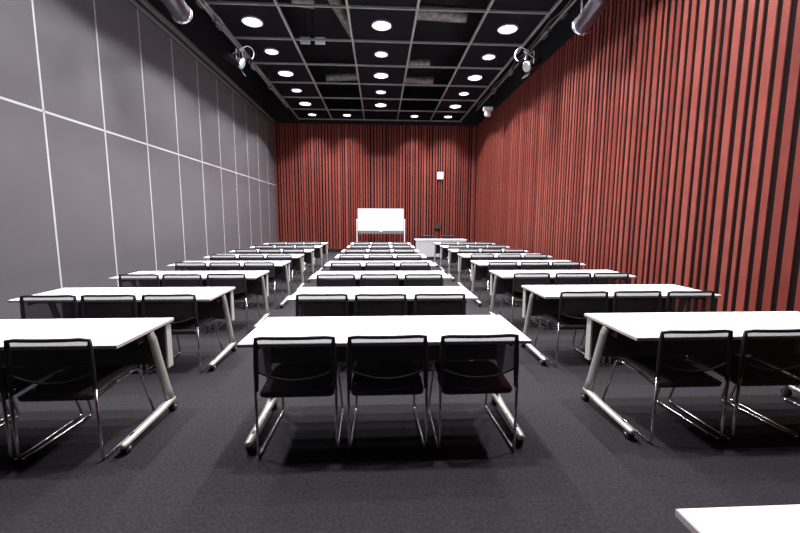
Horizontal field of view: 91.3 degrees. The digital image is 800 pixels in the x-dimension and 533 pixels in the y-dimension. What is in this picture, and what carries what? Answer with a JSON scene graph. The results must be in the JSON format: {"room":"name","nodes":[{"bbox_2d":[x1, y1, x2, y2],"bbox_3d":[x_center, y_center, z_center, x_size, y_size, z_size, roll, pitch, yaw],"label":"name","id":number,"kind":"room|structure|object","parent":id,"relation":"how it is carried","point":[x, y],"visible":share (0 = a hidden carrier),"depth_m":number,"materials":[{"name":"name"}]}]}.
{"room":"lecture hall","nodes":[
{"label":"lecture hall","id":0,"kind":"room"},
{"bbox_2d":[0,0,277,318],"bbox_3d":[-4.840,-2.008,6.693,0.122,5.270,20.260,0,7,-3],"label":"wall","id":1,"kind":"structure","parent":0,"point":[121,152],"depth_m":6.44,"materials":[{"name":"grey paint"}]},
{"bbox_2d":[128,0,273,126],"bbox_3d":[-4.830,-5.433,6.273,0.120,1.630,20.260,0,7,-3],"label":"trim","id":2,"kind":"structure","parent":1,"relation":"attached to","point":[201,30],"depth_m":10.66,"materials":[{"name":"black"}]},
{"bbox_2d":[129,0,275,125],"bbox_3d":[-4.722,-4.748,6.363,0.100,0.210,20.260,0,7,-3],"label":"trim","id":3,"kind":"structure","parent":1,"relation":"attached to","point":[150,7],"depth_m":9.21,"materials":[{"name":"grey metal"}]},
{"bbox_2d":[274,123,476,248],"bbox_3d":[-0.958,-3.339,17.039,8.960,5.420,0.230,0,7,-3],"label":"wall","id":4,"kind":"structure","parent":0,"point":[324,173],"depth_m":16.88,"materials":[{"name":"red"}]},
{"bbox_2d":[272,87,477,125],"bbox_3d":[-0.947,-6.764,16.624,8.960,1.480,0.220,0,7,-3],"label":"trim","id":5,"kind":"structure","parent":4,"relation":"attached to","point":[281,113],"depth_m":16.52,"materials":[{"name":"black metal"}]},
{"bbox_2d":[277,0,490,89],"bbox_3d":[-0.406,-6.311,6.448,9.040,0.100,20.660,0,7,-3],"label":"ceiling","id":6,"kind":"structure","parent":0,"point":[326,24],"depth_m":11.95,"materials":[{"name":"black"}]},
{"bbox_2d":[195,0,287,107],"bbox_3d":[-3.517,-5.379,5.889,0.133,1.635,15.351,0,7,-3],"label":"pipe","id":7,"kind":"object","parent":6,"relation":"hanging from","point":[200,3],"visible":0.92,"depth_m":8.28,"materials":[{"name":"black metal"}]},
{"bbox_2d":[161,0,192,23],"bbox_3d":[-3.555,-4.264,6.041,0.364,0.629,0.884,0,7,-3],"label":"spotlight","id":8,"kind":"object","parent":7,"relation":"hanging from","point":[180,11],"visible":1,"depth_m":6.24,"materials":[{"name":"grey metal"}]},
{"bbox_2d":[222,46,253,76],"bbox_3d":[-3.663,-4.683,8.868,0.681,0.657,0.285,0,7,-3],"label":"spotlight","id":9,"kind":"object","parent":7,"relation":"hanging from","point":[239,62],"visible":1,"depth_m":8.81,"materials":[{"name":"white metal"}]},
{"bbox_2d":[294,9,331,44],"bbox_3d":[-2.270,-6.244,10.132,1.000,0.939,0.060,0,7,-3],"label":"bracket","id":10,"kind":"object","parent":6,"relation":"hanging from","point":[301,42],"visible":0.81,"depth_m":10.15,"materials":[{"name":"grey metal"}]},
{"bbox_2d":[204,0,561,121],"bbox_3d":[-0.333,-5.653,6.917,6.854,1.320,19.319,0,7,-3],"label":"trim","id":11,"kind":"structure","parent":6,"relation":"hanging from","point":[275,32],"depth_m":9.64,"materials":[{"name":"silver metal"}]},
{"bbox_2d":[241,16,262,26],"bbox_3d":[-3.143,-5.202,8.322,0.449,0.035,0.449,0,7,-3],"label":"recessed light","id":12,"kind":"object","parent":11,"relation":"attached to","point":[251,21],"visible":1,"depth_m":8.29,"materials":[{"name":"white"}]},
{"bbox_2d":[264,48,278,54],"bbox_3d":[-3.221,-5.384,9.806,0.362,0.035,0.362,0,7,-3],"label":"recessed light","id":13,"kind":"object","parent":11,"relation":"attached to","point":[271,51],"visible":1,"depth_m":9.78,"materials":[{"name":"white"}]},
{"bbox_2d":[278,70,293,76],"bbox_3d":[-3.299,-5.566,11.290,0.449,0.035,0.449,0,7,-3],"label":"recessed light","id":14,"kind":"object","parent":11,"relation":"attached to","point":[285,73],"visible":1,"depth_m":11.27,"materials":[{"name":"white"}]},
{"bbox_2d":[289,0,313,8],"bbox_3d":[-2.183,-5.942,8.732,0.562,0.270,0.297,-2,7,-20],"label":"air duct","id":15,"kind":"object","parent":11,"relation":"hanging from","point":[290,1],"visible":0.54,"depth_m":8.67,"materials":[{"name":"silver metal"}]},
{"bbox_2d":[328,0,350,37],"bbox_3d":[-1.245,-6.263,9.940,0.716,0.341,5.514,2,7,14],"label":"air duct","id":16,"kind":"object","parent":11,"relation":"hanging from","point":[341,13],"visible":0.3,"depth_m":9.49,"materials":[{"name":"silver metal"}]},
{"bbox_2d":[326,72,433,83],"bbox_3d":[-0.681,-6.526,13.538,3.740,0.270,0.465,0,7,-4],"label":"air duct","id":17,"kind":"object","parent":11,"relation":"hanging from","point":[341,76],"visible":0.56,"depth_m":13.44,"materials":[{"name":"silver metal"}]},
{"bbox_2d":[373,72,388,78],"bbox_3d":[-0.553,-5.575,11.433,0.449,0.035,0.449,0,7,-3],"label":"recessed light","id":18,"kind":"object","parent":11,"relation":"attached to","point":[380,75],"visible":1,"depth_m":11.40,"materials":[{"name":"white"}]},
{"bbox_2d":[374,51,387,57],"bbox_3d":[-0.475,-5.393,9.949,0.362,0.035,0.362,0,7,-3],"label":"recessed light","id":19,"kind":"object","parent":11,"relation":"attached to","point":[381,54],"visible":1,"depth_m":9.94,"materials":[{"name":"white"}]},
{"bbox_2d":[371,20,391,30],"bbox_3d":[-0.397,-5.211,8.465,0.449,0.035,0.449,0,7,-3],"label":"recessed light","id":20,"kind":"object","parent":11,"relation":"attached to","point":[380,25],"visible":1,"depth_m":8.45,"materials":[{"name":"white"}]},
{"bbox_2d":[408,57,429,68],"bbox_3d":[0.546,-6.360,12.212,0.806,0.312,0.312,1,7,4],"label":"air duct","id":21,"kind":"object","parent":11,"relation":"hanging from","point":[417,61],"visible":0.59,"depth_m":12.08,"materials":[{"name":"silver metal"}]},
{"bbox_2d":[417,3,467,22],"bbox_3d":[0.971,-6.058,9.346,1.254,0.354,0.354,-1,7,-8],"label":"air duct","id":22,"kind":"object","parent":11,"relation":"hanging from","point":[445,16],"visible":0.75,"depth_m":9.24,"materials":[{"name":"silver metal"}]},
{"bbox_2d":[497,24,517,34],"bbox_3d":[2.369,-5.220,8.609,0.449,0.035,0.449,0,7,-3],"label":"recessed light","id":23,"kind":"object","parent":11,"relation":"attached to","point":[505,29],"visible":1,"depth_m":8.59,"materials":[{"name":"white"}]},
{"bbox_2d":[483,89,492,116],"bbox_3d":[2.933,-6.017,12.934,0.300,2.040,0.207,0,7,-3],"label":"security camera","id":24,"kind":"object","parent":6,"relation":"hanging from","point":[488,110],"visible":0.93,"depth_m":12.96,"materials":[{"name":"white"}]},
{"bbox_2d":[476,0,576,110],"bbox_3d":[3.122,-5.400,6.235,0.133,1.635,15.351,0,7,-3],"label":"pipe","id":25,"kind":"object","parent":6,"relation":"hanging from","point":[564,11],"visible":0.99,"depth_m":8.29,"materials":[{"name":"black metal"}]},
{"bbox_2d":[514,47,543,79],"bbox_3d":[2.967,-4.649,8.924,0.662,0.695,0.296,-2,7,-15],"label":"spotlight","id":26,"kind":"object","parent":25,"relation":"hanging from","point":[528,66],"visible":1,"depth_m":8.89,"materials":[{"name":"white metal"}]},
{"bbox_2d":[572,0,609,35],"bbox_3d":[3.161,-4.285,6.391,0.364,0.629,0.884,0,7,-3],"label":"spotlight","id":27,"kind":"object","parent":25,"relation":"hanging from","point":[582,24],"visible":1,"depth_m":6.42,"materials":[{"name":"grey metal"}]},
{"bbox_2d":[0,252,799,532],"bbox_3d":[-0.428,0.646,7.301,9.040,0.120,20.660,0,7,-3],"label":"floor","id":28,"kind":"structure","parent":0,"point":[575,469],"depth_m":2.44,"materials":[{"name":"carpet"}]},
{"bbox_2d":[0,358,82,461],"bbox_3d":[-2.578,0.768,2.561,0.499,0.778,0.621,0,7,-3],"label":"chair","id":29,"kind":"object","parent":28,"relation":"on","point":[19,385],"visible":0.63,"depth_m":2.42,"materials":[{"name":"black"}]},
{"bbox_2d":[19,295,78,318],"bbox_3d":[-3.200,0.607,3.860,0.499,0.778,0.621,0,7,-4],"label":"chair","id":30,"kind":"object","parent":28,"relation":"on","point":[31,306],"visible":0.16,"depth_m":3.53,"materials":[{"name":"black"}]},
{"bbox_2d":[3,338,154,461],"bbox_3d":[-2.061,0.766,2.594,0.499,0.778,0.621,0,7,-3],"label":"chair","id":31,"kind":"object","parent":28,"relation":"on","point":[65,369],"visible":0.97,"depth_m":2.29,"materials":[{"name":"black"}]},
{"bbox_2d":[0,318,177,453],"bbox_3d":[-2.600,0.787,2.641,1.805,0.720,0.653,0,7,-3],"label":"folding table","id":32,"kind":"object","parent":28,"relation":"on","point":[115,341],"visible":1,"depth_m":2.77,"materials":[{"name":"white laminate"}]},
{"bbox_2d":[7,287,236,370],"bbox_3d":[-2.699,0.623,3.979,1.805,0.720,0.653,0,7,-3],"label":"folding table","id":33,"kind":"object","parent":28,"relation":"on","point":[212,302],"visible":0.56,"depth_m":4.11,"materials":[{"name":"white laminate"}]},
{"bbox_2d":[81,294,172,373],"bbox_3d":[-2.679,0.604,3.895,0.499,0.778,0.621,0,7,-3],"label":"chair","id":34,"kind":"object","parent":28,"relation":"on","point":[119,305],"visible":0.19,"depth_m":3.57,"materials":[{"name":"black"}]},
{"bbox_2d":[119,274,159,287],"bbox_3d":[-3.269,0.443,5.197,0.499,0.778,0.621,0,7,-3],"label":"chair","id":35,"kind":"object","parent":28,"relation":"on","point":[125,280],"visible":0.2,"depth_m":4.87,"materials":[{"name":"black plastic"}]},
{"bbox_2d":[141,294,222,373],"bbox_3d":[-2.146,0.603,3.922,0.499,0.778,0.621,0,7,-4],"label":"chair","id":36,"kind":"object","parent":28,"relation":"on","point":[180,307],"visible":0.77,"depth_m":3.61,"materials":[{"name":"black plastic"}]},
{"bbox_2d":[108,271,269,328],"bbox_3d":[-2.766,0.460,5.309,1.805,0.720,0.653,0,7,-3],"label":"folding table","id":37,"kind":"object","parent":28,"relation":"on","point":[256,281],"visible":0.36,"depth_m":5.48,"materials":[{"name":"white laminate"}]},
{"bbox_2d":[175,262,206,270],"bbox_3d":[-3.341,0.279,6.534,0.499,0.778,0.621,0,7,-3],"label":"chair","id":38,"kind":"object","parent":28,"relation":"on","point":[179,266],"visible":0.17,"depth_m":6.20,"materials":[{"name":"black"}]},
{"bbox_2d":[162,274,222,332],"bbox_3d":[-2.742,0.442,5.218,0.499,0.778,0.621,0,7,-2],"label":"chair","id":39,"kind":"object","parent":28,"relation":"on","point":[168,280],"visible":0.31,"depth_m":4.89,"materials":[{"name":"black plastic"}]},
{"bbox_2d":[210,254,235,260],"bbox_3d":[-3.416,0.118,7.842,0.499,0.778,0.621,0,7,-2],"label":"chair","id":40,"kind":"object","parent":28,"relation":"on","point":[214,257],"visible":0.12,"depth_m":7.51,"materials":[{"name":"black leather"}]},
{"bbox_2d":[167,261,290,307],"bbox_3d":[-2.828,0.298,6.630,1.805,0.720,0.653,0,7,-3],"label":"folding table","id":41,"kind":"object","parent":28,"relation":"on","point":[282,268],"visible":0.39,"depth_m":6.82,"materials":[{"name":"white laminate"}]},
{"bbox_2d":[209,262,252,308],"bbox_3d":[-2.803,0.280,6.543,0.499,0.778,0.621,0,7,-3],"label":"chair","id":42,"kind":"object","parent":28,"relation":"on","point":[213,266],"visible":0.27,"depth_m":6.21,"materials":[{"name":"black plastic"}]},
{"bbox_2d":[206,273,260,331],"bbox_3d":[-2.213,0.437,5.269,0.499,0.778,0.622,0,7,-3],"label":"chair","id":43,"kind":"object","parent":28,"relation":"on","point":[237,280],"visible":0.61,"depth_m":4.95,"materials":[{"name":"black plastic"}]},
{"bbox_2d":[235,249,256,253],"bbox_3d":[-3.479,-0.040,9.131,0.499,0.778,0.621,0,7,-3],"label":"chair","id":44,"kind":"object","parent":28,"relation":"on","point":[237,251],"visible":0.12,"depth_m":8.80,"materials":[{"name":"black"}]},
{"bbox_2d":[203,254,304,290],"bbox_3d":[-2.906,0.137,7.939,1.805,0.720,0.653,0,7,-3],"label":"folding table","id":45,"kind":"object","parent":28,"relation":"on","point":[297,259],"visible":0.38,"depth_m":8.16,"materials":[{"name":"white laminate"}]},
{"bbox_2d":[239,254,272,290],"bbox_3d":[-2.878,0.117,7.868,0.499,0.778,0.621,0,7,-2],"label":"chair","id":46,"kind":"object","parent":28,"relation":"on","point":[243,257],"visible":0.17,"depth_m":7.53,"materials":[{"name":"black"}]},
{"bbox_2d":[243,262,283,308],"bbox_3d":[-2.273,0.277,6.576,0.499,0.778,0.621,0,7,-3],"label":"chair","id":47,"kind":"object","parent":28,"relation":"on","point":[247,266],"visible":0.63,"depth_m":6.26,"materials":[{"name":"black plastic"}]},
{"bbox_2d":[229,249,313,281],"bbox_3d":[-2.980,-0.024,9.249,1.805,0.720,0.653,0,7,-3],"label":"folding table","id":48,"kind":"object","parent":28,"relation":"on","point":[309,253],"visible":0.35,"depth_m":9.47,"materials":[{"name":"grey metal"}]},
{"bbox_2d":[259,249,283,282],"bbox_3d":[-2.958,-0.044,9.178,0.499,0.778,0.621,0,7,-3],"label":"chair","id":49,"kind":"object","parent":28,"relation":"on","point":[261,251],"visible":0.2,"depth_m":8.84,"materials":[{"name":"black"}]},
{"bbox_2d":[266,254,297,292],"bbox_3d":[-2.356,0.115,7.898,0.499,0.778,0.621,0,7,-3],"label":"chair","id":50,"kind":"object","parent":28,"relation":"on","point":[270,257],"visible":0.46,"depth_m":7.57,"materials":[{"name":"black plastic"}]},
{"bbox_2d":[249,246,322,270],"bbox_3d":[-3.034,-0.185,10.570,1.805,0.720,0.653,0,7,-3],"label":"folding table","id":51,"kind":"object","parent":28,"relation":"on","point":[318,249],"visible":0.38,"depth_m":10.76,"materials":[{"name":"grey metal"}]},
{"bbox_2d":[263,243,327,267],"bbox_3d":[-3.134,-0.350,11.908,1.805,0.720,0.653,0,7,-3],"label":"folding table","id":52,"kind":"object","parent":28,"relation":"on","point":[324,245],"visible":0.23,"depth_m":12.11,"materials":[{"name":"grey metal"}]},
{"bbox_2d":[283,249,308,282],"bbox_3d":[-2.435,-0.046,9.209,0.499,0.778,0.621,0,7,-3],"label":"chair","id":53,"kind":"object","parent":28,"relation":"on","point":[285,251],"visible":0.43,"depth_m":8.88,"materials":[{"name":"black"}]},
{"bbox_2d":[253,335,343,455],"bbox_3d":[-0.646,0.763,2.655,0.499,0.778,0.621,0,7,-3],"label":"chair","id":54,"kind":"object","parent":28,"relation":"on","point":[294,366],"visible":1,"depth_m":2.34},
{"bbox_2d":[296,245,317,273],"bbox_3d":[-2.486,-0.205,10.508,0.499,0.778,0.621,0,7,-3],"label":"chair","id":55,"kind":"object","parent":28,"relation":"on","point":[297,246],"visible":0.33,"depth_m":10.18,"materials":[{"name":"black"}]},
{"bbox_2d":[295,293,348,316],"bbox_3d":[-0.740,0.602,3.965,0.499,0.778,0.621,0,7,-2],"label":"chair","id":56,"kind":"object","parent":28,"relation":"on","point":[306,305],"visible":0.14,"depth_m":3.64,"materials":[{"name":"black plastic"}]},
{"bbox_2d":[316,274,355,286],"bbox_3d":[-0.827,0.443,5.260,0.499,0.778,0.621,0,7,-3],"label":"chair","id":57,"kind":"object","parent":28,"relation":"on","point":[322,280],"visible":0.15,"depth_m":4.93,"materials":[{"name":"black"}]},
{"bbox_2d":[330,262,360,270],"bbox_3d":[-0.880,0.281,6.582,0.499,0.778,0.621,0,7,-3],"label":"chair","id":58,"kind":"object","parent":28,"relation":"on","point":[335,266],"visible":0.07,"depth_m":6.25,"materials":[{"name":"black"}]},
{"bbox_2d":[339,254,364,260],"bbox_3d":[-0.954,0.115,7.931,0.499,0.778,0.621,0,7,-3],"label":"chair","id":59,"kind":"object","parent":28,"relation":"on","point":[344,257],"visible":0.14,"depth_m":7.59,"materials":[{"name":"black"}]},
{"bbox_2d":[345,249,365,253],"bbox_3d":[-1.028,-0.046,9.244,0.499,0.778,0.621,0,7,-3],"label":"chair","id":60,"kind":"object","parent":28,"relation":"on","point":[347,251],"visible":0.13,"depth_m":8.91,"materials":[{"name":"black"}]},
{"bbox_2d":[360,274,398,286],"bbox_3d":[-0.275,0.442,5.286,0.499,0.778,0.621,0,7,-2],"label":"chair","id":61,"kind":"object","parent":28,"relation":"on","point":[366,280],"visible":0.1,"depth_m":4.96,"materials":[{"name":"black"}]},
{"bbox_2d":[369,249,389,253],"bbox_3d":[-0.478,-0.049,9.283,0.499,0.778,0.621,0,7,-3],"label":"chair","id":62,"kind":"object","parent":28,"relation":"on","point":[371,251],"visible":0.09,"depth_m":8.95,"materials":[{"name":"black"}]},
{"bbox_2d":[309,271,450,286],"bbox_3d":[-0.266,0.462,5.360,1.805,0.720,0.653,0,7,-3],"label":"folding table","id":63,"kind":"object","parent":28,"relation":"on","point":[401,274],"visible":0.07,"depth_m":5.47,"materials":[{"name":"white laminate"}]},
{"bbox_2d":[324,261,435,270],"bbox_3d":[-0.333,0.297,6.700,1.805,0.720,0.653,0,7,-3],"label":"folding table","id":64,"kind":"object","parent":28,"relation":"on","point":[397,263],"visible":0.09,"depth_m":6.86,"materials":[{"name":"grey metal"}]},
{"bbox_2d":[356,208,404,241],"bbox_3d":[-0.794,-1.458,16.224,2.014,1.885,0.560,0,7,-3],"label":"whiteboard","id":65,"kind":"object","parent":28,"relation":"on","point":[370,220],"visible":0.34,"depth_m":16.15,"materials":[{"name":"white plastic"}]},
{"bbox_2d":[358,231,402,233],"bbox_3d":[-0.791,-1.417,16.176,1.840,0.115,0.085,0,7,-3],"label":"tray","id":66,"kind":"object","parent":65,"relation":"on","point":[360,232],"depth_m":16.16,"materials":[{"name":"grey metal"}]},
{"bbox_2d":[354,293,406,315],"bbox_3d":[-0.196,0.602,3.977,0.499,0.778,0.621,0,7,-3],"label":"chair","id":67,"kind":"object","parent":28,"relation":"on","point":[364,304],"visible":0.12,"depth_m":3.65,"materials":[{"name":"black plastic"}]},
{"bbox_2d":[365,262,395,270],"bbox_3d":[-0.330,0.277,6.628,0.499,0.778,0.621,0,7,-3],"label":"chair","id":68,"kind":"object","parent":28,"relation":"on","point":[369,266],"visible":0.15,"depth_m":6.29,"materials":[{"name":"black"}]},
{"bbox_2d":[368,254,392,260],"bbox_3d":[-0.390,0.114,7.959,0.499,0.778,0.621,0,7,-3],"label":"chair","id":69,"kind":"object","parent":28,"relation":"on","point":[372,257],"visible":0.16,"depth_m":7.62,"materials":[{"name":"black"}]},
{"bbox_2d":[334,254,426,260],"bbox_3d":[-0.393,0.134,8.030,1.805,0.720,0.653,0,7,-3],"label":"folding table","id":70,"kind":"object","parent":28,"relation":"on","point":[365,255],"visible":0.18,"depth_m":8.01,"materials":[{"name":"laminate"}]},
{"bbox_2d":[287,286,477,315],"bbox_3d":[-0.172,0.621,4.066,1.805,0.720,0.653,0,7,-3],"label":"folding table","id":71,"kind":"object","parent":28,"relation":"on","point":[410,292],"visible":0.13,"depth_m":4.11,"materials":[{"name":"white laminate"}]},
{"bbox_2d":[237,315,531,451],"bbox_3d":[-0.096,0.781,2.759,1.805,0.720,0.653,0,7,-3],"label":"folding table","id":72,"kind":"object","parent":28,"relation":"on","point":[434,327],"visible":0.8,"depth_m":2.75,"materials":[{"name":"white laminate"}]},
{"bbox_2d":[347,334,427,453],"bbox_3d":[-0.093,0.761,2.684,0.499,0.778,0.621,0,7,-4],"label":"chair","id":73,"kind":"object","parent":28,"relation":"on","point":[380,364],"visible":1,"depth_m":2.37,"materials":[{"name":"black plastic"}]},
{"bbox_2d":[393,249,414,253],"bbox_3d":[0.080,-0.051,9.315,0.499,0.778,0.621,0,7,-3],"label":"chair","id":74,"kind":"object","parent":28,"relation":"on","point":[396,251],"visible":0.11,"depth_m":8.98,"materials":[{"name":"black"}]},
{"bbox_2d":[396,254,420,260],"bbox_3d":[0.157,0.114,7.969,0.499,0.778,0.621,0,7,-2],"label":"chair","id":75,"kind":"object","parent":28,"relation":"on","point":[401,257],"visible":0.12,"depth_m":7.63,"materials":[{"name":"black leather"}]},
{"bbox_2d":[399,262,429,270],"bbox_3d":[0.222,0.276,6.648,0.499,0.778,0.621,0,7,-3],"label":"chair","id":76,"kind":"object","parent":28,"relation":"on","point":[404,266],"visible":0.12,"depth_m":6.32,"materials":[{"name":"black"}]},
{"bbox_2d":[404,274,442,286],"bbox_3d":[0.289,0.442,5.298,0.499,0.778,0.621,0,7,-2],"label":"chair","id":77,"kind":"object","parent":28,"relation":"on","point":[410,280],"visible":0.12,"depth_m":4.97,"materials":[{"name":"black"}]},
{"bbox_2d":[413,293,465,315],"bbox_3d":[0.363,0.601,4.000,0.499,0.778,0.621,0,7,-3],"label":"chair","id":78,"kind":"object","parent":28,"relation":"on","point":[425,304],"visible":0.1,"depth_m":3.67,"materials":[{"name":"black plastic"}]},
{"bbox_2d":[414,239,466,256],"bbox_3d":[1.475,-0.643,14.425,1.860,0.720,0.600,0,7,-3],"label":"table","id":79,"kind":"object","parent":28,"relation":"on","point":[425,246],"visible":0.58,"depth_m":14.11,"materials":[{"name":"white"}]},
{"bbox_2d":[445,245,466,273],"bbox_3d":[1.521,-0.223,10.759,0.499,0.778,0.621,0,7,-3],"label":"chair","id":80,"kind":"object","parent":28,"relation":"on","point":[449,246],"visible":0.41,"depth_m":10.43,"materials":[{"name":"black"}]},
{"bbox_2d":[434,243,495,266],"bbox_3d":[1.981,-0.366,12.174,1.805,0.720,0.653,0,7,-3],"label":"folding table","id":81,"kind":"object","parent":28,"relation":"on","point":[436,245],"visible":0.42,"depth_m":12.30,"materials":[{"name":"grey metal"}]},
{"bbox_2d":[454,249,478,281],"bbox_3d":[1.587,-0.060,9.430,0.499,0.778,0.622,0,7,-3],"label":"chair","id":82,"kind":"object","parent":28,"relation":"on","point":[460,251],"visible":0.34,"depth_m":9.10,"materials":[{"name":"black"}]},
{"bbox_2d":[428,333,518,451],"bbox_3d":[0.468,0.760,2.706,0.499,0.778,0.621,0,7,-4],"label":"chair","id":83,"kind":"object","parent":28,"relation":"on","point":[467,364],"visible":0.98,"depth_m":2.40,"materials":[{"name":"black plastic"}]},
{"bbox_2d":[440,245,509,272],"bbox_3d":[2.042,-0.205,10.864,1.805,0.720,0.653,0,7,-3],"label":"folding table","id":84,"kind":"object","parent":28,"relation":"on","point":[443,248],"visible":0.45,"depth_m":11.03,"materials":[{"name":"grey metal"}]},
{"bbox_2d":[464,254,494,290],"bbox_3d":[1.625,0.101,8.112,0.499,0.778,0.621,0,7,-4],"label":"chair","id":85,"kind":"object","parent":28,"relation":"on","point":[473,256],"visible":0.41,"depth_m":7.78,"materials":[{"name":"black"}]},
{"bbox_2d":[448,249,527,280],"bbox_3d":[2.107,-0.042,9.534,1.805,0.720,0.653,0,7,-3],"label":"folding table","id":86,"kind":"object","parent":28,"relation":"on","point":[452,253],"visible":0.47,"depth_m":9.67,"materials":[{"name":"white laminate"}]},
{"bbox_2d":[479,249,501,280],"bbox_3d":[2.132,-0.062,9.461,0.499,0.778,0.621,0,7,-3],"label":"chair","id":87,"kind":"object","parent":28,"relation":"on","point":[484,251],"visible":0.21,"depth_m":9.13,"materials":[{"name":"black"}]},
{"bbox_2d":[479,261,516,306],"bbox_3d":[1.677,0.266,6.769,0.499,0.778,0.621,0,7,-3],"label":"chair","id":88,"kind":"object","parent":28,"relation":"on","point":[493,265],"visible":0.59,"depth_m":6.44,"materials":[{"name":"black"}]},
{"bbox_2d":[457,254,551,285],"bbox_3d":[2.156,0.120,8.213,1.805,0.720,0.653,0,7,-3],"label":"folding table","id":89,"kind":"object","parent":28,"relation":"on","point":[463,259],"visible":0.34,"depth_m":8.35,"materials":[{"name":"grey metal"}]},
{"bbox_2d":[489,254,521,287],"bbox_3d":[2.178,0.100,8.137,0.499,0.778,0.621,0,7,-3],"label":"chair","id":90,"kind":"object","parent":28,"relation":"on","point":[500,256],"visible":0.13,"depth_m":7.80,"materials":[{"name":"black"}]},
{"bbox_2d":[504,249,524,253],"bbox_3d":[2.657,-0.061,9.469,0.499,0.778,0.621,0,7,-3],"label":"chair","id":91,"kind":"object","parent":28,"relation":"on","point":[506,251],"visible":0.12,"depth_m":9.13,"materials":[{"name":"black"}]},
{"bbox_2d":[499,273,549,329],"bbox_3d":[1.704,0.431,5.425,0.499,0.778,0.621,0,7,-3],"label":"chair","id":92,"kind":"object","parent":28,"relation":"on","point":[519,279],"visible":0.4,"depth_m":5.10,"materials":[{"name":"black plastic"}]},
{"bbox_2d":[470,260,585,306],"bbox_3d":[2.196,0.283,6.881,1.805,0.720,0.653,0,7,-3],"label":"folding table","id":93,"kind":"object","parent":28,"relation":"on","point":[479,268],"visible":0.34,"depth_m":7.09,"materials":[{"name":"white laminate"}]},
{"bbox_2d":[508,261,549,306],"bbox_3d":[2.223,0.263,6.806,0.499,0.778,0.621,0,7,-4],"label":"chair","id":94,"kind":"object","parent":28,"relation":"on","point":[525,265],"visible":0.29,"depth_m":6.47,"materials":[{"name":"black plastic"}]},
{"bbox_2d":[524,254,547,259],"bbox_3d":[2.702,0.100,8.151,0.499,0.778,0.621,0,7,-3],"label":"chair","id":95,"kind":"object","parent":28,"relation":"on","point":[526,256],"visible":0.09,"depth_m":7.82,"materials":[{"name":"black"}]},
{"bbox_2d":[489,270,635,314],"bbox_3d":[2.230,0.449,5.529,1.805,0.720,0.653,0,7,-3],"label":"folding table","id":96,"kind":"object","parent":28,"relation":"on","point":[501,281],"visible":0.27,"depth_m":5.68,"materials":[{"name":"white laminate"}]},
{"bbox_2d":[536,272,590,329],"bbox_3d":[2.257,0.429,5.453,0.499,0.778,0.621,0,7,-3],"label":"chair","id":97,"kind":"object","parent":28,"relation":"on","point":[560,278],"visible":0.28,"depth_m":5.12,"materials":[{"name":"black plastic"}]},
{"bbox_2d":[551,261,579,269],"bbox_3d":[2.747,0.262,6.829,0.499,0.778,0.621,0,7,-3],"label":"chair","id":98,"kind":"object","parent":28,"relation":"on","point":[556,265],"visible":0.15,"depth_m":6.50,"materials":[{"name":"black plastic"}]},
{"bbox_2d":[534,291,608,366],"bbox_3d":[1.781,0.589,4.138,0.499,0.778,0.621,0,7,-3],"label":"chair","id":99,"kind":"object","parent":28,"relation":"on","point":[573,305],"visible":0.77,"depth_m":3.82,"materials":[{"name":"black plastic"}]},
{"bbox_2d":[592,272,628,284],"bbox_3d":[2.769,0.427,5.480,0.499,0.778,0.621,0,7,-3],"label":"chair","id":100,"kind":"object","parent":28,"relation":"on","point":[600,278],"visible":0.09,"depth_m":5.15,"materials":[{"name":"black"}]},
{"bbox_2d":[520,284,721,364],"bbox_3d":[2.305,0.607,4.240,1.805,0.720,0.653,0,7,-3],"label":"folding table","id":101,"kind":"object","parent":28,"relation":"on","point":[538,300],"visible":0.41,"depth_m":4.34,"materials":[{"name":"white laminate"}]},
{"bbox_2d":[580,290,661,365],"bbox_3d":[2.324,0.587,4.171,0.499,0.778,0.621,0,7,-3],"label":"chair","id":102,"kind":"object","parent":28,"relation":"on","point":[623,301],"visible":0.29,"depth_m":3.84,"materials":[{"name":"black"}]},
{"bbox_2d":[602,329,732,442],"bbox_3d":[1.873,0.751,2.814,0.499,0.778,0.621,0,7,-3],"label":"chair","id":103,"kind":"object","parent":28,"relation":"on","point":[682,358],"visible":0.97,"depth_m":2.51,"materials":[{"name":"black"}]},
{"bbox_2d":[665,291,714,312],"bbox_3d":[2.850,0.588,4.174,0.499,0.778,0.621,0,7,-3],"label":"chair","id":104,"kind":"object","parent":28,"relation":"on","point":[676,301],"visible":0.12,"depth_m":3.85,"materials":[{"name":"black"}]},
{"bbox_2d":[581,311,799,438],"bbox_3d":[2.399,0.770,2.916,1.805,0.720,0.653,0,7,-3],"label":"folding table","id":105,"kind":"object","parent":28,"relation":"on","point":[607,334],"visible":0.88,"depth_m":3.00,"materials":[{"name":"white laminate"}]},
{"bbox_2d":[668,329,799,440],"bbox_3d":[2.424,0.750,2.840,0.499,0.778,0.621,0,7,-3],"label":"chair","id":106,"kind":"object","parent":28,"relation":"on","point":[762,359],"visible":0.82,"depth_m":2.53,"materials":[{"name":"black"}]},
{"bbox_2d":[675,504,799,532],"bbox_3d":[1.639,1.027,0.793,1.805,0.720,0.653,0,7,-3],"label":"folding table","id":107,"kind":"object","parent":28,"relation":"on","point":[772,518],"visible":1,"depth_m":0.99,"materials":[{"name":"white laminate"}]},
{"bbox_2d":[729,367,799,435],"bbox_3d":[2.942,0.748,2.868,0.499,0.778,0.622,0,7,-3],"label":"chair","id":108,"kind":"object","parent":28,"relation":"on","point":[796,371],"visible":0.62,"depth_m":2.98,"materials":[{"name":"black"}]},
{"bbox_2d":[474,0,799,311],"bbox_3d":[3.939,-2.111,7.141,0.216,5.420,20.260,0,7,-3],"label":"wall","id":109,"kind":"structure","parent":0,"point":[659,143],"depth_m":5.70,"materials":[{"name":"red wood"}]},
{"bbox_2d":[477,0,609,125],"bbox_3d":[3.948,-5.535,6.721,0.220,1.480,20.260,0,7,-3],"label":"trim","id":110,"kind":"structure","parent":109,"relation":"attached to","point":[562,31],"depth_m":10.38,"materials":[{"name":"black"}]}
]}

